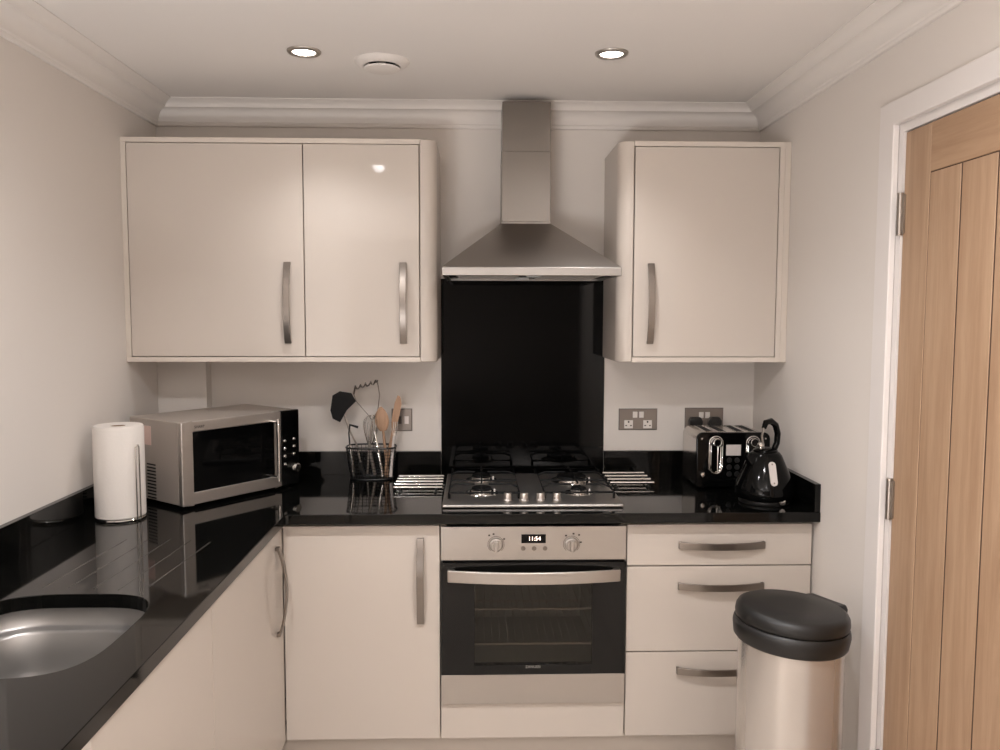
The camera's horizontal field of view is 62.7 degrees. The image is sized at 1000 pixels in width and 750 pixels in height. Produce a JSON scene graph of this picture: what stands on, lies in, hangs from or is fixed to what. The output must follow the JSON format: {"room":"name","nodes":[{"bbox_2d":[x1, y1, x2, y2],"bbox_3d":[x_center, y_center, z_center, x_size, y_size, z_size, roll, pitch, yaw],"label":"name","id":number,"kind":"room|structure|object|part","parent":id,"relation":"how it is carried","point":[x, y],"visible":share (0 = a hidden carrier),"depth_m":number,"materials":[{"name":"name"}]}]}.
{"room":"kitchen","nodes":[
{"label":"kitchen","id":0,"kind":"room"},
{"bbox_2d":[0,36,157,524],"bbox_3d":[-1.284,0.337,0.486,0.120,2.325,5.400,0,4,-2],"label":"wall","id":1,"kind":"structure","parent":0,"point":[65,371],"depth_m":2.36,"materials":[{"name":"white paint"}]},
{"bbox_2d":[0,0,170,125],"bbox_3d":[-1.176,-0.777,0.404,0.090,0.088,5.399,0,4,-2],"label":"trim","id":2,"kind":"structure","parent":1,"relation":"attached to","point":[26,24],"depth_m":2.40,"materials":[{"name":"white paint"}]},
{"bbox_2d":[285,698,286,730],"bbox_3d":[-0.075,1.547,0.613,2.544,0.100,5.640,0,4,-2],"label":"floor","id":3,"kind":"structure","parent":0,"point":[285,698],"depth_m":3.14,"materials":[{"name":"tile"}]},
{"bbox_2d":[82,607,214,749],"bbox_3d":[-0.948,0.978,1.633,0.569,0.875,0.600,0,4,-2],"label":"base cabinet","id":4,"kind":"object","parent":3,"relation":"on","point":[172,708],"visible":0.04,"depth_m":1.68,"materials":[{"name":"cream painted wood"}]},
{"bbox_2d":[211,528,287,749],"bbox_3d":[-0.950,0.928,2.282,0.603,0.875,0.698,0,4,-2],"label":"base cabinet","id":5,"kind":"object","parent":3,"relation":"on","point":[248,620],"visible":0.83,"depth_m":2.27,"materials":[{"name":"beige"}]},
{"bbox_3d":[-0.672,0.668,2.531,0.034,0.280,0.022,0,4,-2],"label":"handle","id":6,"kind":"part","parent":5,"relation":"part of","materials":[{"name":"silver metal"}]},
{"bbox_2d":[283,524,440,739],"bbox_3d":[-0.450,0.881,2.923,0.498,0.875,0.624,0,4,-2],"label":"base cabinet","id":7,"kind":"object","parent":3,"relation":"on","point":[363,621],"visible":0.9,"depth_m":2.64,"materials":[{"name":"beige laminate"}]},
{"bbox_2d":[0,450,820,749],"bbox_3d":[-0.111,0.462,1.858,2.302,0.122,2.749,0,4,-2],"label":"countertop","id":8,"kind":"structure","parent":7,"relation":"on","point":[171,564],"depth_m":2.25,"materials":[{"name":"black stone"}]},
{"bbox_2d":[0,608,144,678],"bbox_3d":[-0.930,0.637,1.634,0.412,0.195,0.464,0,4,-2],"label":"sink","id":9,"kind":"object","parent":8,"relation":"in","point":[35,642],"visible":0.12,"depth_m":1.83,"materials":[{"name":"silver metal"}]},
{"bbox_2d":[95,444,146,522],"bbox_3d":[-1.162,0.297,2.513,0.150,0.282,0.144,0,4,-2],"label":"holder","id":10,"kind":"object","parent":8,"relation":"on","point":[144,515],"visible":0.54,"depth_m":2.47,"materials":[{"name":"silver metal"}]},
{"bbox_2d":[92,422,146,520],"bbox_3d":[-1.165,0.291,2.512,0.145,0.278,0.145,0,4,-2],"label":"roll","id":11,"kind":"object","parent":10,"relation":"on","point":[113,444],"visible":0.98,"depth_m":2.45,"materials":[{"name":"white paper"}]},
{"bbox_3d":[-1.098,0.324,2.479,0.020,0.232,0.017,2,5,28],"label":"arm","id":12,"kind":"part","parent":10,"relation":"part of","materials":[{"name":"silver metal"}]},
{"bbox_2d":[130,404,300,507],"bbox_3d":[-0.970,0.270,2.861,0.346,0.284,0.475,3,5,36],"label":"microwave","id":13,"kind":"object","parent":8,"relation":"on","point":[194,456],"visible":0.98,"depth_m":2.73,"materials":[{"name":"silver metal"}]},
{"bbox_3d":[-0.900,0.274,2.760,0.021,0.275,0.394,3,5,36],"label":"door","id":14,"kind":"part","parent":13,"relation":"part of","materials":[{"name":"silver metal"}]},
{"bbox_3d":[-0.784,0.261,2.863,0.048,0.220,0.013,3,5,33],"label":"handle","id":15,"kind":"part","parent":13,"relation":"part of","materials":[{"name":"silver metal"}]},
{"bbox_3d":[-0.761,0.260,2.953,0.021,0.269,0.080,3,5,36],"label":"control panel","id":16,"kind":"part","parent":13,"relation":"part of","materials":[{"name":"black plastic"}]},
{"bbox_2d":[345,443,396,479],"bbox_3d":[-0.489,0.331,3.127,0.194,0.125,0.126,0,4,-2],"label":"utensil basket","id":17,"kind":"object","parent":8,"relation":"on","point":[357,476],"visible":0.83,"depth_m":3.09,"materials":[{"name":"black metal"}]},
{"bbox_2d":[330,391,365,476],"bbox_3d":[-0.576,0.225,3.111,0.130,0.330,0.018,-1,4,-10],"label":"turner","id":18,"kind":"object","parent":17,"relation":"in","point":[341,402],"visible":0.97,"depth_m":3.10,"materials":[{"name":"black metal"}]},
{"bbox_3d":[-0.592,0.120,3.100,0.097,0.118,0.004,0,4,-2],"label":"blade","id":19,"kind":"part","parent":18,"relation":"part of","materials":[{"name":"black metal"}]},
{"bbox_2d":[348,424,357,475],"bbox_3d":[-0.553,0.283,3.095,0.039,0.199,0.021,-1,4,-9],"label":"scraper","id":20,"kind":"object","parent":17,"relation":"in","point":[350,425],"visible":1,"depth_m":3.09,"materials":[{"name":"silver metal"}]},
{"bbox_2d":[353,380,379,473],"bbox_3d":[-0.508,0.197,3.131,0.103,0.361,0.046,0,4,-2],"label":"potato masher","id":21,"kind":"object","parent":17,"relation":"in","point":[375,381],"visible":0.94,"depth_m":3.12,"materials":[{"name":"metal"}]},
{"bbox_2d":[363,415,377,474],"bbox_3d":[-0.486,0.267,3.103,0.060,0.232,0.057,0,4,-2],"label":"whisk","id":22,"kind":"object","parent":17,"relation":"in","point":[364,423],"visible":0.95,"depth_m":3.11,"materials":[{"name":"silver metal"}]},
{"bbox_2d":[373,431,383,477],"bbox_3d":[-0.455,0.298,3.085,0.040,0.178,0.016,0,4,-2],"label":"serving spoon","id":23,"kind":"object","parent":17,"relation":"in","point":[375,435],"visible":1,"depth_m":3.08,"materials":[{"name":"silver metal"}]},
{"bbox_2d":[375,407,388,476],"bbox_3d":[-0.445,0.255,3.103,0.053,0.271,0.019,-1,5,-17],"label":"wooden spoon","id":24,"kind":"object","parent":17,"relation":"in","point":[382,422],"visible":0.99,"depth_m":3.09,"materials":[{"name":"brown wood"}]},
{"bbox_2d":[384,395,401,476],"bbox_3d":[-0.410,0.232,3.123,0.074,0.313,0.008,0,4,4],"label":"wooden spatula","id":25,"kind":"object","parent":17,"relation":"in","point":[397,405],"visible":0.81,"depth_m":3.11,"materials":[{"name":"brown wood"}]},
{"bbox_2d":[389,422,397,476],"bbox_3d":[-0.402,0.280,3.095,0.036,0.209,0.015,0,4,-2],"label":"serving fork","id":26,"kind":"object","parent":17,"relation":"in","point":[394,433],"visible":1,"depth_m":3.09,"materials":[{"name":"silver metal"}]},
{"bbox_2d":[394,475,443,492],"bbox_3d":[-0.292,0.394,2.992,0.170,0.020,0.236,0,4,-2],"label":"stand","id":27,"kind":"object","parent":8,"relation":"on","point":[435,482],"visible":1,"depth_m":2.98,"materials":[{"name":"silver metal"}]},
{"bbox_3d":[-0.290,0.396,2.892,0.170,0.010,0.010,0,4,-2],"label":"rod","id":28,"kind":"part","parent":27,"relation":"part of","materials":[{"name":"silver metal"}]},
{"bbox_3d":[-0.291,0.392,2.942,0.170,0.010,0.010,0,4,-2],"label":"rod","id":29,"kind":"part","parent":27,"relation":"part of","materials":[{"name":"silver metal"}]},
{"bbox_3d":[-0.292,0.389,2.991,0.170,0.010,0.010,0,4,-2],"label":"rod","id":30,"kind":"part","parent":27,"relation":"part of","materials":[{"name":"silver metal"}]},
{"bbox_3d":[-0.294,0.385,3.041,0.170,0.010,0.010,0,4,-2],"label":"rod","id":31,"kind":"part","parent":27,"relation":"part of","materials":[{"name":"silver metal"}]},
{"bbox_3d":[-0.295,0.381,3.091,0.170,0.010,0.010,0,4,-2],"label":"rod","id":32,"kind":"part","parent":27,"relation":"part of","materials":[{"name":"silver metal"}]},
{"bbox_2d":[442,466,622,507],"bbox_3d":[0.100,0.387,2.904,0.588,0.049,0.503,0,4,-2],"label":"cooktop","id":33,"kind":"object","parent":8,"relation":"in","point":[545,489],"visible":1,"depth_m":2.81,"materials":[{"name":"silver metal"}]},
{"bbox_3d":[-0.069,0.380,3.027,0.116,0.013,0.116,0,4,-2],"label":"burner","id":34,"kind":"part","parent":33,"relation":"part of","materials":[{"name":"silver metal"}]},
{"bbox_3d":[-0.063,0.396,2.808,0.116,0.013,0.116,0,4,-2],"label":"burner","id":35,"kind":"part","parent":33,"relation":"part of","materials":[{"name":"silver metal"}]},
{"bbox_3d":[0.025,0.399,2.695,0.033,0.025,0.033,0,4,-2],"label":"knob","id":36,"kind":"part","parent":33,"relation":"part of","materials":[{"name":"silver metal"}]},
{"bbox_3d":[0.079,0.399,2.697,0.033,0.025,0.033,0,4,-2],"label":"knob","id":37,"kind":"part","parent":33,"relation":"part of","materials":[{"name":"silver metal"}]},
{"bbox_3d":[0.133,0.399,2.698,0.033,0.025,0.033,0,4,-2],"label":"knob","id":38,"kind":"part","parent":33,"relation":"part of","materials":[{"name":"silver metal"}]},
{"bbox_3d":[0.187,0.399,2.700,0.033,0.025,0.033,0,4,-2],"label":"knob","id":39,"kind":"part","parent":33,"relation":"part of","materials":[{"name":"silver metal"}]},
{"bbox_3d":[0.262,0.381,3.017,0.156,0.013,0.156,0,4,-2],"label":"burner","id":40,"kind":"part","parent":33,"relation":"part of","materials":[{"name":"silver metal"}]},
{"bbox_3d":[0.269,0.397,2.812,0.100,0.013,0.100,0,4,-2],"label":"burner","id":41,"kind":"part","parent":33,"relation":"part of","materials":[{"name":"silver metal"}]},
{"bbox_2d":[602,472,653,487],"bbox_3d":[0.477,0.390,3.074,0.160,0.020,0.216,0,4,-2],"label":"stand","id":42,"kind":"object","parent":8,"relation":"on","point":[610,479],"visible":1,"depth_m":3.04,"materials":[{"name":"silver metal"}]},
{"bbox_3d":[0.475,0.377,3.163,0.160,0.010,0.010,0,4,-2],"label":"rod","id":43,"kind":"part","parent":42,"relation":"part of","materials":[{"name":"silver metal"}]},
{"bbox_3d":[0.477,0.382,3.103,0.160,0.010,0.010,0,4,-2],"label":"rod","id":44,"kind":"part","parent":42,"relation":"part of","materials":[{"name":"silver metal"}]},
{"bbox_3d":[0.478,0.386,3.043,0.160,0.010,0.010,0,4,-2],"label":"rod","id":45,"kind":"part","parent":42,"relation":"part of","materials":[{"name":"silver metal"}]},
{"bbox_3d":[0.480,0.391,2.984,0.160,0.010,0.010,0,4,-2],"label":"rod","id":46,"kind":"part","parent":42,"relation":"part of","materials":[{"name":"silver metal"}]},
{"bbox_2d":[682,425,769,487],"bbox_3d":[0.832,0.301,3.031,0.265,0.206,0.232,0,4,-2],"label":"toaster","id":47,"kind":"object","parent":8,"relation":"on","point":[713,455],"visible":0.82,"depth_m":2.94,"materials":[{"name":"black metal"}]},
{"bbox_3d":[0.725,0.356,2.930,0.023,0.023,0.015,0,4,-2],"label":"browning knob","id":48,"kind":"part","parent":47,"relation":"part of","materials":[{"name":"silver metal"}]},
{"bbox_3d":[0.772,0.241,2.920,0.039,0.025,0.019,0,4,-2],"label":"lever","id":49,"kind":"part","parent":47,"relation":"part of","materials":[{"name":"black"}]},
{"bbox_3d":[0.779,0.299,2.934,0.004,0.091,0.004,0,4,-2],"label":"guide rod","id":50,"kind":"part","parent":47,"relation":"part of","materials":[{"name":"silver metal"}]},
{"bbox_3d":[0.906,0.241,2.924,0.039,0.025,0.019,0,4,-2],"label":"lever","id":51,"kind":"part","parent":47,"relation":"part of","materials":[{"name":"black"}]},
{"bbox_2d":[733,418,795,506],"bbox_3d":[0.889,0.283,2.752,0.200,0.283,0.200,0,4,-2],"label":"kettle","id":52,"kind":"object","parent":8,"relation":"on","point":[764,479],"visible":1,"depth_m":2.70,"materials":[{"name":"black plastic"}]},
{"bbox_3d":[0.836,0.281,2.729,0.051,0.052,0.040,-2,5,-23],"label":"spout","id":53,"kind":"part","parent":52,"relation":"part of","materials":[{"name":"black"}]},
{"bbox_3d":[0.870,0.235,2.733,0.024,0.022,0.024,0,4,-2],"label":"lid knob","id":54,"kind":"part","parent":52,"relation":"part of","materials":[{"name":"silver metal"}]},
{"bbox_3d":[0.889,0.248,2.749,0.080,0.013,0.080,0,4,-2],"label":"lid","id":55,"kind":"part","parent":52,"relation":"part of","materials":[{"name":"black"}]},
{"bbox_3d":[0.904,0.203,2.742,0.099,0.122,0.031,-4,6,-41],"label":"handle","id":56,"kind":"part","parent":52,"relation":"part of","materials":[{"name":"black plastic"}]},
{"bbox_3d":[-0.254,0.661,2.616,0.022,0.280,0.034,0,4,-2],"label":"handle","id":57,"kind":"part","parent":7,"relation":"part of","materials":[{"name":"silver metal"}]},
{"bbox_2d":[282,731,734,749],"bbox_3d":[0.130,1.258,2.750,1.757,0.152,0.016,0,4,-2],"label":"plinth","id":58,"kind":"object","parent":3,"relation":"on","point":[723,741],"visible":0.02,"depth_m":2.74,"materials":[{"name":"beige"}]},
{"bbox_2d":[440,523,624,737],"bbox_3d":[0.099,0.880,2.956,0.599,0.875,0.590,0,4,-2],"label":"housing","id":59,"kind":"object","parent":3,"relation":"on","point":[530,719],"visible":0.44,"depth_m":2.68,"materials":[{"name":"beige"}]},
{"bbox_3d":[0.106,1.126,2.689,0.596,0.118,0.020,0,4,-2],"label":"filler panel","id":60,"kind":"part","parent":59,"relation":"part of","materials":[{"name":"beige laminate"}]},
{"bbox_2d":[441,523,626,703],"bbox_3d":[0.101,0.757,2.888,0.595,0.584,0.604,0,4,-2],"label":"oven","id":61,"kind":"object","parent":59,"relation":"in","point":[531,613],"visible":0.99,"depth_m":2.65,"materials":[{"name":"silver metal"}]},
{"bbox_3d":[-0.012,0.542,2.612,0.045,0.045,0.018,0,4,-2],"label":"knob","id":62,"kind":"part","parent":61,"relation":"part of","materials":[{"name":"silver metal"}]},
{"bbox_3d":[0.107,0.783,2.650,0.593,0.370,0.024,0,4,-2],"label":"door","id":63,"kind":"part","parent":61,"relation":"part of","materials":[{"name":"black glass"}]},
{"bbox_3d":[0.109,0.640,2.602,0.552,0.039,0.050,0,4,-2],"label":"handle","id":64,"kind":"part","parent":61,"relation":"part of","materials":[{"name":"silver metal"}]},
{"bbox_3d":[0.108,0.538,2.634,0.595,0.110,0.018,0,4,-2],"label":"control panel","id":65,"kind":"part","parent":61,"relation":"part of","materials":[{"name":"silver metal"}]},
{"bbox_3d":[0.230,0.542,2.619,0.045,0.045,0.018,0,4,-2],"label":"knob","id":66,"kind":"part","parent":61,"relation":"part of","materials":[{"name":"silver metal"}]},
{"bbox_2d":[623,522,811,735],"bbox_3d":[0.701,0.881,2.956,0.604,0.875,0.624,0,4,-2],"label":"drawer unit","id":67,"kind":"object","parent":3,"relation":"on","point":[685,581],"visible":0.68,"depth_m":2.67,"materials":[{"name":"cream painted wood"},{"name":"brushed steel"}]},
{"bbox_3d":[0.709,1.043,2.700,0.601,0.282,0.020,0,4,-2],"label":"drawer","id":68,"kind":"part","parent":67,"relation":"part of","materials":[{"name":"beige"}]},
{"bbox_3d":[0.715,0.964,2.667,0.280,0.022,0.034,0,4,-2],"label":"handle","id":69,"kind":"part","parent":67,"relation":"part of","materials":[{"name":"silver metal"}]},
{"bbox_3d":[0.709,0.759,2.678,0.601,0.281,0.020,0,4,-2],"label":"drawer","id":70,"kind":"part","parent":67,"relation":"part of","materials":[{"name":"beige laminate"}]},
{"bbox_3d":[0.710,0.548,2.662,0.601,0.134,0.020,0,4,-2],"label":"drawer","id":71,"kind":"part","parent":67,"relation":"part of","materials":[{"name":"beige"}]},
{"bbox_3d":[0.716,0.684,2.646,0.280,0.022,0.034,0,4,-2],"label":"handle","id":72,"kind":"part","parent":67,"relation":"part of","materials":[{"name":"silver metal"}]},
{"bbox_3d":[0.716,0.549,2.635,0.280,0.022,0.034,0,4,-2],"label":"handle","id":73,"kind":"part","parent":67,"relation":"part of","materials":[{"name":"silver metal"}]},
{"bbox_2d":[732,589,851,749],"bbox_3d":[0.806,0.996,2.272,0.332,0.751,0.308,-2,5,-27],"label":"pedal bin","id":74,"kind":"object","parent":3,"relation":"on","point":[793,647],"visible":1,"depth_m":2.14,"materials":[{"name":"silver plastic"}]},
{"bbox_3d":[0.797,0.650,2.240,0.300,0.057,0.300,0,4,-2],"label":"lid","id":75,"kind":"part","parent":74,"relation":"part of","materials":[{"name":"black plastic"}]},
{"bbox_2d":[35,0,875,101],"bbox_3d":[-0.069,-0.871,0.429,2.544,0.100,5.640,0,4,-2],"label":"ceiling","id":76,"kind":"structure","parent":0,"point":[679,50],"depth_m":2.38,"materials":[{"name":"white paint"}]},
{"bbox_2d":[287,46,320,57],"bbox_3d":[-0.592,-0.973,2.476,0.102,0.008,0.102,0,4,-2],"label":"recessed light","id":77,"kind":"object","parent":76,"relation":"in","point":[296,51],"visible":1,"depth_m":2.47,"materials":[{"name":"white glass"}]},
{"bbox_2d":[354,52,409,74],"bbox_3d":[-0.370,-0.970,2.575,0.174,0.028,0.174,0,4,-2],"label":"ceiling vent","id":78,"kind":"object","parent":76,"relation":"in","point":[378,63],"visible":1,"depth_m":2.54,"materials":[{"name":"white paint"}]},
{"bbox_2d":[595,48,628,59],"bbox_3d":[0.339,-0.972,2.488,0.102,0.008,0.102,0,4,-2],"label":"recessed light","id":79,"kind":"object","parent":76,"relation":"in","point":[606,53],"visible":1,"depth_m":2.48,"materials":[{"name":"silver metal"}]},
{"bbox_2d":[156,127,759,697],"bbox_3d":[-0.151,0.129,3.272,2.544,2.325,0.120,0,4,-2],"label":"wall","id":80,"kind":"structure","parent":0,"point":[470,159],"depth_m":3.19,"materials":[{"name":"white paint"}]},
{"bbox_2d":[157,362,211,412],"bbox_3d":[-1.208,0.161,3.153,0.183,0.457,0.059,0,4,-2],"label":"wall","id":81,"kind":"structure","parent":80,"relation":"attached to","point":[182,386],"depth_m":3.12,"materials":[{"name":"white paint"}]},
{"bbox_2d":[120,137,440,361],"bbox_3d":[-0.759,-0.438,2.969,1.072,0.765,0.361,0,4,-2],"label":"upper cabinet","id":82,"kind":"object","parent":80,"relation":"attached to","point":[235,249],"visible":1,"depth_m":2.82,"materials":[{"name":"beige laminate"}]},
{"bbox_3d":[-0.974,-0.427,2.826,0.594,0.726,0.019,0,4,-2],"label":"door","id":83,"kind":"part","parent":82,"relation":"part of","materials":[{"name":"beige"}]},
{"bbox_3d":[-0.733,-0.248,2.820,0.022,0.280,0.034,0,4,-2],"label":"handle","id":84,"kind":"part","parent":82,"relation":"part of","materials":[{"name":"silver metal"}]},
{"bbox_3d":[-0.477,-0.427,2.840,0.394,0.726,0.019,0,4,-2],"label":"door","id":85,"kind":"part","parent":82,"relation":"part of","materials":[{"name":"beige"}]},
{"bbox_3d":[-0.335,-0.248,2.831,0.022,0.280,0.034,0,4,-2],"label":"handle","id":86,"kind":"part","parent":82,"relation":"part of","materials":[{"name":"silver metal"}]},
{"bbox_3d":[-0.253,-0.439,3.000,0.058,0.765,0.325,0,4,-2],"label":"post","id":87,"kind":"part","parent":82,"relation":"part of","materials":[{"name":"beige laminate"}]},
{"bbox_2d":[392,409,411,430],"bbox_3d":[-0.383,0.175,3.203,0.080,0.088,0.010,0,4,-2],"label":"switch","id":88,"kind":"object","parent":80,"relation":"attached to","point":[405,417],"visible":0.66,"depth_m":3.20,"materials":[{"name":"silver"}]},
{"bbox_2d":[156,97,759,131],"bbox_3d":[-0.146,-0.978,3.082,2.303,0.088,0.090,0,4,-2],"label":"trim","id":89,"kind":"structure","parent":80,"relation":"attached to","point":[178,111],"depth_m":3.09,"materials":[{"name":"white paint"}]},
{"bbox_2d":[441,279,603,472],"bbox_3d":[0.090,0.007,3.205,0.637,0.760,0.006,0,4,-2],"label":"backsplash","id":90,"kind":"structure","parent":80,"relation":"attached to","point":[522,362],"depth_m":3.20,"materials":[{"name":"black glass"}]},
{"bbox_2d":[442,102,621,280],"bbox_3d":[0.100,-0.662,2.916,0.597,0.636,0.470,0,4,-2],"label":"extractor hood","id":91,"kind":"object","parent":80,"relation":"attached to","point":[525,245],"visible":1,"depth_m":2.96,"materials":[{"name":"silver metal"}]},
{"bbox_2d":[619,409,656,429],"bbox_3d":[0.544,0.175,3.229,0.152,0.085,0.010,0,4,-2],"label":"wall socket","id":92,"kind":"object","parent":80,"relation":"attached to","point":[629,419],"visible":1,"depth_m":3.23,"materials":[{"name":"silver metal"}]},
{"bbox_2d":[624,420,632,427],"bbox_3d":[0.506,0.194,3.228,0.034,0.032,0.001,0,4,-2],"label":"outlet","id":93,"kind":"object","parent":92,"relation":"attached to","point":[627,423],"depth_m":3.23,"materials":[{"name":"white plastic"}]},
{"bbox_2d":[643,420,651,427],"bbox_3d":[0.581,0.194,3.231,0.034,0.032,0.001,0,4,-2],"label":"outlet","id":94,"kind":"object","parent":92,"relation":"attached to","point":[646,423],"depth_m":3.23,"materials":[{"name":"white plastic"}]},
{"bbox_2d":[603,141,791,361],"bbox_3d":[0.707,-0.437,3.011,0.601,0.765,0.360,0,4,-2],"label":"upper cabinet","id":95,"kind":"object","parent":80,"relation":"attached to","point":[697,232],"visible":1,"depth_m":2.87,"materials":[{"name":"beige"}]},
{"bbox_3d":[0.433,-0.439,3.020,0.054,0.765,0.325,0,4,-2],"label":"post","id":96,"kind":"part","parent":95,"relation":"part of","materials":[{"name":"beige"}]},
{"bbox_3d":[0.526,-0.248,2.856,0.022,0.280,0.034,0,4,-2],"label":"handle","id":97,"kind":"part","parent":95,"relation":"part of","materials":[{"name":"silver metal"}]},
{"bbox_2d":[684,408,722,428],"bbox_3d":[0.805,0.172,3.237,0.152,0.085,0.010,0,4,-2],"label":"wall socket","id":98,"kind":"object","parent":80,"relation":"attached to","point":[704,413],"visible":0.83,"depth_m":3.23,"materials":[{"name":"silver"}]},
{"bbox_2d":[689,417,702,424],"bbox_3d":[0.768,0.269,3.217,0.052,0.207,0.048,0,4,-2],"label":"plug","id":99,"kind":"object","parent":98,"relation":"attached to","point":[693,420],"visible":0.35,"depth_m":3.21,"materials":[{"name":"black plastic"}]},
{"bbox_2d":[707,417,721,424],"bbox_3d":[0.844,0.269,3.219,0.052,0.207,0.048,0,4,-2],"label":"plug","id":100,"kind":"object","parent":98,"relation":"attached to","point":[712,420],"visible":0.44,"depth_m":3.21,"materials":[{"name":"black plastic"}]},
{"bbox_2d":[753,0,999,749],"bbox_3d":[1.139,0.338,0.556,0.120,2.325,5.400,0,4,-2],"label":"wall","id":101,"kind":"structure","parent":0,"point":[818,398],"depth_m":2.46,"materials":[{"name":"white paint"}]},
{"bbox_2d":[745,0,965,131],"bbox_3d":[1.036,-0.777,0.468,0.090,0.088,5.399,0,4,-2],"label":"trim","id":102,"kind":"structure","parent":101,"relation":"attached to","point":[884,24],"depth_m":2.34,"materials":[{"name":"white paint"}]},
{"bbox_2d":[857,47,999,749],"bbox_3d":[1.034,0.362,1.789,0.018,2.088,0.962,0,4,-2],"label":"trim","id":103,"kind":"structure","parent":101,"relation":"attached to","point":[983,71],"depth_m":2.18,"materials":[{"name":"white paint"}]},
{"bbox_2d":[876,94,999,749],"bbox_3d":[1.038,0.402,1.801,0.098,1.992,0.780,0,4,-2],"label":"door","id":104,"kind":"structure","parent":101,"relation":"in","point":[942,680],"depth_m":1.92,"materials":[{"name":"brown wood"}]},
{"bbox_3d":[1.068,0.403,1.793,0.040,1.992,0.526,0,4,-2],"label":"rail","id":105,"kind":"part","parent":104,"relation":"part of","materials":[{"name":"brown wood"}]}
]}

